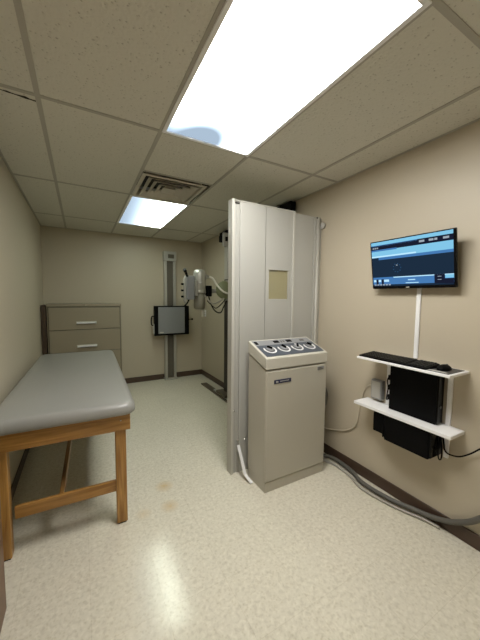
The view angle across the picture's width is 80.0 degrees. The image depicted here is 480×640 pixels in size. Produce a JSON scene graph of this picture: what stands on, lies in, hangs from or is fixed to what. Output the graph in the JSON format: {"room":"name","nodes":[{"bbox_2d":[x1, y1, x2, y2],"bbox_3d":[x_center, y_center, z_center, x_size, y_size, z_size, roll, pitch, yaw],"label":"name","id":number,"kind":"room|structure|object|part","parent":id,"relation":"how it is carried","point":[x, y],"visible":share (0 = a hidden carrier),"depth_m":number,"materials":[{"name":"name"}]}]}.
{"room":"radiology room","nodes":[
{"label":"radiology room","id":0,"kind":"room"},
{"bbox_2d":[0,156,43,485],"bbox_3d":[-1.434,0.044,1.496,0.120,2.532,5.993,-2,5,-29],"label":"wall","id":1,"kind":"structure","parent":0,"point":[21,282],"depth_m":2.42,"materials":[{"name":"paint"}]},
{"bbox_2d":[0,502,6,632],"bbox_3d":[-0.835,0.339,0.864,0.123,2.028,0.869,-2,5,-29],"label":"door","id":2,"kind":"structure","parent":1,"relation":"in","point":[3,606],"depth_m":1.26,"materials":[{"name":"brown wood"}]},
{"bbox_2d":[0,89,35,101],"bbox_3d":[-1.154,-1.117,1.387,0.294,0.001,0.020,-3,5,-37],"label":"trim","id":3,"kind":"structure","parent":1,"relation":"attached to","point":[25,97],"depth_m":1.43,"materials":[{"name":"black"}]},
{"bbox_2d":[11,448,29,499],"bbox_3d":[-1.387,1.259,1.616,0.008,0.092,5.985,-2,5,-29],"label":"baseboard","id":4,"kind":"structure","parent":1,"relation":"attached to","point":[23,459],"depth_m":2.23,"materials":[{"name":"brown plastic"}]},
{"bbox_2d":[40,226,201,377],"bbox_3d":[-1.805,-0.210,4.777,2.670,2.532,0.120,-2,5,-29],"label":"wall","id":5,"kind":"structure","parent":0,"point":[79,266],"depth_m":4.70,"materials":[{"name":"paint"}]},
{"bbox_2d":[125,369,200,383],"bbox_3d":[-1.785,1.010,4.814,2.430,0.092,0.008,-2,5,-29],"label":"baseboard","id":6,"kind":"structure","parent":5,"relation":"attached to","point":[192,372],"depth_m":4.99,"materials":[{"name":"brown plastic"}]},
{"bbox_2d":[0,374,479,639],"bbox_3d":[-0.332,1.319,2.215,2.670,0.100,6.233,-2,5,-29],"label":"floor","id":7,"kind":"structure","parent":0,"point":[201,552],"depth_m":1.61,"materials":[{"name":"tile"}]},
{"bbox_2d":[40,305,47,354],"bbox_3d":[-2.701,0.450,3.997,0.053,1.318,0.435,-2,5,-29],"label":"wood board","id":8,"kind":"object","parent":7,"relation":"on","point":[43,307],"visible":0.34,"depth_m":3.79,"materials":[{"name":"brown wood"}]},
{"bbox_2d":[0,350,134,561],"bbox_3d":[-1.425,0.837,2.484,0.745,0.800,1.995,-2,5,-28],"label":"exam table","id":9,"kind":"object","parent":7,"relation":"on","point":[62,397],"visible":0.98,"depth_m":1.73,"materials":[{"name":"grey leather"}]},
{"bbox_3d":[-1.281,0.956,1.546,0.062,0.692,0.056,-2,5,-28],"label":"leg","id":10,"kind":"part","parent":9,"relation":"part of","materials":[{"name":"brown wood"}]},
{"bbox_2d":[0,350,134,435],"bbox_3d":[-1.422,0.477,2.457,0.745,0.078,1.995,-2,5,-28],"label":"cushion","id":11,"kind":"object","parent":9,"relation":"on","point":[60,390],"depth_m":1.85,"materials":[{"name":"grey leather"}]},
{"bbox_3d":[-0.756,0.940,1.819,0.062,0.692,0.056,-2,5,-28],"label":"leg","id":12,"kind":"part","parent":9,"relation":"part of","materials":[{"name":"brown wood"}]},
{"bbox_2d":[46,303,121,370],"bbox_3d":[-2.259,0.427,4.219,0.922,1.338,0.485,-2,5,-29],"label":"filing cabinet","id":13,"kind":"object","parent":7,"relation":"on","point":[71,327],"visible":0.56,"depth_m":4.00,"materials":[{"name":"metal"}]},
{"bbox_3d":[-2.153,-0.024,4.000,0.872,0.304,0.017,-2,5,-29],"label":"drawer","id":14,"kind":"part","parent":13,"relation":"part of","materials":[{"name":"metal"}]},
{"bbox_3d":[-2.156,0.287,4.024,0.872,0.304,0.017,-2,5,-29],"label":"drawer","id":15,"kind":"part","parent":13,"relation":"part of","materials":[{"name":"metal"}]},
{"bbox_3d":[-2.138,0.040,3.988,0.240,0.024,0.020,-2,5,-29],"label":"handle","id":16,"kind":"part","parent":13,"relation":"part of","materials":[{"name":"silver metal"}]},
{"bbox_3d":[-2.141,0.366,4.013,0.240,0.024,0.020,-2,5,-29],"label":"handle","id":17,"kind":"part","parent":13,"relation":"part of","materials":[{"name":"silver metal"}]},
{"bbox_3d":[-2.159,0.598,4.048,0.872,0.304,0.017,-2,5,-29],"label":"drawer","id":18,"kind":"part","parent":13,"relation":"part of","materials":[{"name":"metal"}]},
{"bbox_2d":[151,251,192,380],"bbox_3d":[-1.186,-0.058,4.932,0.724,2.215,0.216,-2,5,-29],"label":"stand","id":19,"kind":"object","parent":7,"relation":"on","point":[171,320],"visible":1,"depth_m":4.91,"materials":[{"name":"silver metal"}]},
{"bbox_2d":[201,382,226,402],"bbox_3d":[-0.098,1.123,3.883,0.100,0.040,2.100,-2,5,-29],"label":"rail","id":20,"kind":"object","parent":7,"relation":"on","point":[208,386],"visible":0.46,"depth_m":4.40,"materials":[{"name":"brown metal"}]},
{"bbox_2d":[181,232,227,397],"bbox_3d":[-0.441,-0.050,3.898,0.814,2.290,0.333,-2,5,-34],"label":"stand","id":21,"kind":"object","parent":20,"relation":"on","point":[195,288],"visible":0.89,"depth_m":3.84,"materials":[{"name":"grey metal"}]},
{"bbox_2d":[237,445,252,483],"bbox_3d":[0.036,1.141,2.269,0.031,0.242,0.174,-3,6,-40],"label":"cable cover","id":22,"kind":"object","parent":7,"relation":"on","point":[238,446],"visible":1,"depth_m":2.28,"materials":[{"name":"white plastic"}]},
{"bbox_2d":[227,198,325,474],"bbox_3d":[0.333,0.156,2.484,0.933,2.190,0.108,-2,5,-29],"label":"wall","id":23,"kind":"structure","parent":7,"relation":"on","point":[274,253],"depth_m":2.36,"materials":[{"name":"grey metal"}]},
{"bbox_3d":[-0.074,0.168,2.279,0.023,2.190,0.072,-2,5,-29],"label":"post","id":24,"kind":"part","parent":23,"relation":"part of","materials":[{"name":"grey metal"}]},
{"bbox_3d":[0.086,0.169,2.367,0.238,2.178,0.054,-2,5,-29],"label":"panel","id":25,"kind":"part","parent":23,"relation":"part of","materials":[{"name":"metal"}]},
{"bbox_3d":[0.328,-0.301,2.437,0.216,0.255,0.005,-2,5,-29],"label":"window trim","id":26,"kind":"part","parent":23,"relation":"part of","materials":[{"name":"grey"}]},
{"bbox_3d":[0.315,0.161,2.497,0.280,2.178,0.050,-2,5,-29],"label":"panel","id":27,"kind":"part","parent":23,"relation":"part of","materials":[{"name":"metal"}]},
{"bbox_3d":[0.555,0.154,2.631,0.222,2.176,0.048,-2,5,-29],"label":"panel","id":28,"kind":"part","parent":23,"relation":"part of","materials":[{"name":"metal"}]},
{"bbox_3d":[0.706,0.151,2.705,0.066,2.173,0.064,-2,5,-29],"label":"wall post","id":29,"kind":"part","parent":23,"relation":"part of","materials":[{"name":"grey metal"}]},
{"bbox_2d":[248,337,326,492],"bbox_3d":[0.383,0.715,2.311,0.598,1.103,0.258,-2,5,-29],"label":"control console","id":30,"kind":"object","parent":7,"relation":"on","point":[287,376],"visible":1,"depth_m":2.19,"materials":[{"name":"beige metal"}]},
{"bbox_3d":[0.351,0.176,2.336,0.556,0.028,0.070,-2,5,-29],"label":"display plate","id":31,"kind":"part","parent":30,"relation":"part of","materials":[{"name":"grey"}]},
{"bbox_3d":[0.403,0.224,2.246,0.556,0.058,0.146,-2,5,-29],"label":"dial plate","id":32,"kind":"part","parent":30,"relation":"part of","materials":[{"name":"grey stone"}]},
{"bbox_3d":[0.439,0.775,2.215,0.588,0.834,0.018,-2,5,-29],"label":"panel","id":33,"kind":"part","parent":30,"relation":"part of","materials":[{"name":"beige metal"}]},
{"bbox_2d":[325,389,327,407],"bbox_3d":[0.668,0.736,2.596,0.245,0.486,0.062,1,4,7],"label":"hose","id":34,"kind":"object","parent":30,"relation":"attached to","point":[326,392],"visible":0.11,"depth_m":2.55,"materials":[{"name":"grey"}]},
{"bbox_2d":[323,459,439,528],"bbox_3d":[0.964,1.272,2.176,0.120,0.018,0.963,-3,5,-36],"label":"hose","id":35,"kind":"object","parent":7,"relation":"on","point":[324,460],"visible":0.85,"depth_m":2.01,"materials":[{"name":"grey"}]},
{"bbox_2d":[323,454,479,525],"bbox_3d":[1.076,1.111,2.081,0.170,0.341,1.356,-3,5,-36],"label":"hose","id":36,"kind":"object","parent":7,"relation":"on","point":[474,520],"visible":0.88,"depth_m":1.93,"materials":[{"name":"grey"}]},
{"bbox_2d":[0,0,479,242],"bbox_3d":[-0.309,-1.172,2.024,2.430,0.026,5.993,-2,5,-29],"label":"ceiling","id":37,"kind":"structure","parent":0,"point":[129,60],"depth_m":1.53,"materials":[{"name":"tile"}]},
{"bbox_2d":[117,186,189,228],"bbox_3d":[-1.098,-1.335,3.457,0.602,0.136,1.211,-2,5,-29],"label":"ceiling light","id":38,"kind":"object","parent":37,"relation":"attached to","point":[138,211],"visible":0.75,"depth_m":3.34,"materials":[{"name":"white plastic"}]},
{"bbox_2d":[119,196,185,227],"bbox_3d":[-1.099,-1.278,3.461,0.558,0.006,1.167,-2,5,-29],"label":"diffuser","id":39,"kind":"object","parent":38,"relation":"attached to","point":[138,211],"depth_m":3.36,"materials":[{"name":"white plastic"}]},
{"bbox_2d":[132,171,206,204],"bbox_3d":[-0.670,-1.250,2.656,0.553,0.115,0.565,-2,5,-29],"label":"ceiling vent","id":40,"kind":"object","parent":37,"relation":"in","point":[169,189],"visible":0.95,"depth_m":2.66,"materials":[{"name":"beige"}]},
{"bbox_3d":[-0.670,-1.212,2.659,0.123,0.032,0.135,-2,5,-29],"label":"plate","id":41,"kind":"part","parent":40,"relation":"part of","materials":[{"name":"beige paint"}]},
{"bbox_2d":[162,0,431,156],"bbox_3d":[0.087,-1.161,1.333,0.602,0.136,1.211,-2,5,-29],"label":"ceiling light","id":42,"kind":"object","parent":37,"relation":"attached to","point":[261,64],"visible":0.92,"depth_m":1.20,"materials":[{"name":"white plastic"}]},
{"bbox_2d":[201,120,479,535],"bbox_3d":[0.794,-0.030,2.733,0.120,2.532,5.993,-2,5,-29],"label":"wall","id":43,"kind":"structure","parent":0,"point":[432,186],"depth_m":2.02,"materials":[{"name":"paint"}]},
{"bbox_2d":[0,0,479,242],"bbox_3d":[-0.309,-1.160,2.025,2.430,0.008,5.993,-2,5,-29],"label":"ceiling grid","id":44,"kind":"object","parent":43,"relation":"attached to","point":[442,7],"depth_m":1.59,"materials":[{"name":"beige metal"}]},
{"bbox_2d":[220,201,295,234],"bbox_3d":[0.141,-1.201,3.609,0.099,0.100,1.680,-2,5,-29],"label":"wall rail","id":45,"kind":"object","parent":43,"relation":"attached to","point":[291,205],"visible":0.28,"depth_m":2.88,"materials":[{"name":"black metal"}]},
{"bbox_2d":[201,369,479,551],"bbox_3d":[0.729,1.188,2.791,0.008,0.092,5.985,-2,5,-29],"label":"baseboard","id":46,"kind":"structure","parent":43,"relation":"attached to","point":[464,534],"depth_m":2.05,"materials":[{"name":"brown plastic"}]},
{"bbox_2d":[324,384,370,430],"bbox_3d":[0.898,0.758,2.445,0.019,0.556,0.524,-2,5,-29],"label":"cable","id":47,"kind":"object","parent":43,"relation":"attached to","point":[370,384],"visible":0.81,"depth_m":2.33,"materials":[{"name":"beige plastic"}]},
{"bbox_2d":[371,378,384,399],"bbox_3d":[1.036,0.521,2.153,0.050,0.145,0.086,-2,5,-29],"label":"cable box","id":48,"kind":"object","parent":43,"relation":"attached to","point":[377,385],"visible":1,"depth_m":2.13,"materials":[{"name":"grey plastic"}]},
{"bbox_2d":[385,365,390,404],"bbox_3d":[1.088,0.488,2.096,0.014,0.400,0.026,-2,5,-29],"label":"upright","id":49,"kind":"object","parent":43,"relation":"attached to","point":[388,367],"visible":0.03,"depth_m":2.09,"materials":[{"name":"white metal"}]},
{"bbox_2d":[354,397,464,439],"bbox_3d":[1.095,0.672,1.933,0.160,0.082,0.656,-2,5,-29],"label":"wall shelf","id":50,"kind":"object","parent":43,"relation":"attached to","point":[442,430],"visible":0.96,"depth_m":1.82,"materials":[{"name":"white laminate"}]},
{"bbox_2d":[373,411,385,436],"bbox_3d":[1.027,0.737,2.047,0.152,0.181,0.097,-2,5,-29],"label":"power adapter","id":51,"kind":"object","parent":50,"relation":"attached to","point":[379,419],"visible":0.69,"depth_m":2.02,"materials":[{"name":"black plastic"}]},
{"bbox_2d":[386,366,444,424],"bbox_3d":[1.143,0.467,1.906,0.069,0.332,0.365,-2,5,-29],"label":"desktop computer","id":52,"kind":"object","parent":50,"relation":"on","point":[419,395],"visible":0.95,"depth_m":1.84,"materials":[{"name":"black plastic"}]},
{"bbox_2d":[384,416,479,459],"bbox_3d":[1.202,0.734,1.752,0.149,0.242,0.586,-2,5,-29],"label":"computer tower","id":53,"kind":"object","parent":50,"relation":"attached to","point":[427,445],"visible":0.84,"depth_m":1.79,"materials":[{"name":"black plastic"}]},
{"bbox_3d":[1.325,0.743,1.656,0.290,0.242,0.074,5,6,45],"label":"power cord","id":54,"kind":"part","parent":53,"relation":"part of","materials":[{"name":"black plastic"}]},
{"bbox_2d":[357,356,469,379],"bbox_3d":[1.087,0.316,1.864,0.220,0.076,0.603,-2,5,-29],"label":"wall shelf","id":55,"kind":"object","parent":43,"relation":"attached to","point":[465,372],"visible":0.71,"depth_m":1.69,"materials":[{"name":"white laminate"}]},
{"bbox_2d":[359,351,439,369],"bbox_3d":[1.036,0.260,1.901,0.150,0.028,0.463,-2,5,-29],"label":"keyboard","id":56,"kind":"object","parent":55,"relation":"on","point":[406,361],"visible":0.99,"depth_m":1.84,"materials":[{"name":"black plastic"}]},
{"bbox_2d":[428,368,464,374],"bbox_3d":[1.194,0.292,1.659,0.180,0.003,0.112,-2,5,-29],"label":"mouse pad","id":57,"kind":"object","parent":55,"relation":"on","point":[453,370],"visible":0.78,"depth_m":1.63,"materials":[{"name":"grey"}]},
{"bbox_2d":[436,364,451,370],"bbox_3d":[1.193,0.274,1.671,0.110,0.030,0.064,-2,5,-29],"label":"mouse","id":58,"kind":"object","parent":57,"relation":"on","point":[443,367],"visible":1,"depth_m":1.65,"materials":[{"name":"black plastic"}]},
{"bbox_2d":[370,227,457,288],"bbox_3d":[1.123,-0.376,1.874,0.117,0.337,0.545,-2,5,-29],"label":"monitor","id":59,"kind":"object","parent":43,"relation":"attached to","point":[429,259],"visible":1,"depth_m":1.81,"materials":[{"name":"black"}]},
{"bbox_2d":[413,288,421,358],"bbox_3d":[1.181,-0.030,1.899,0.011,0.575,0.028,-2,5,-29],"label":"cable raceway","id":60,"kind":"object","parent":43,"relation":"attached to","point":[419,290],"visible":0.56,"depth_m":1.90,"materials":[{"name":"white plastic"}]},
{"bbox_2d":[443,378,453,458],"bbox_3d":[1.280,0.586,1.755,0.014,0.538,0.026,-2,5,-29],"label":"upright","id":61,"kind":"object","parent":43,"relation":"attached to","point":[450,382],"visible":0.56,"depth_m":1.75,"materials":[{"name":"white metal"}]}
]}

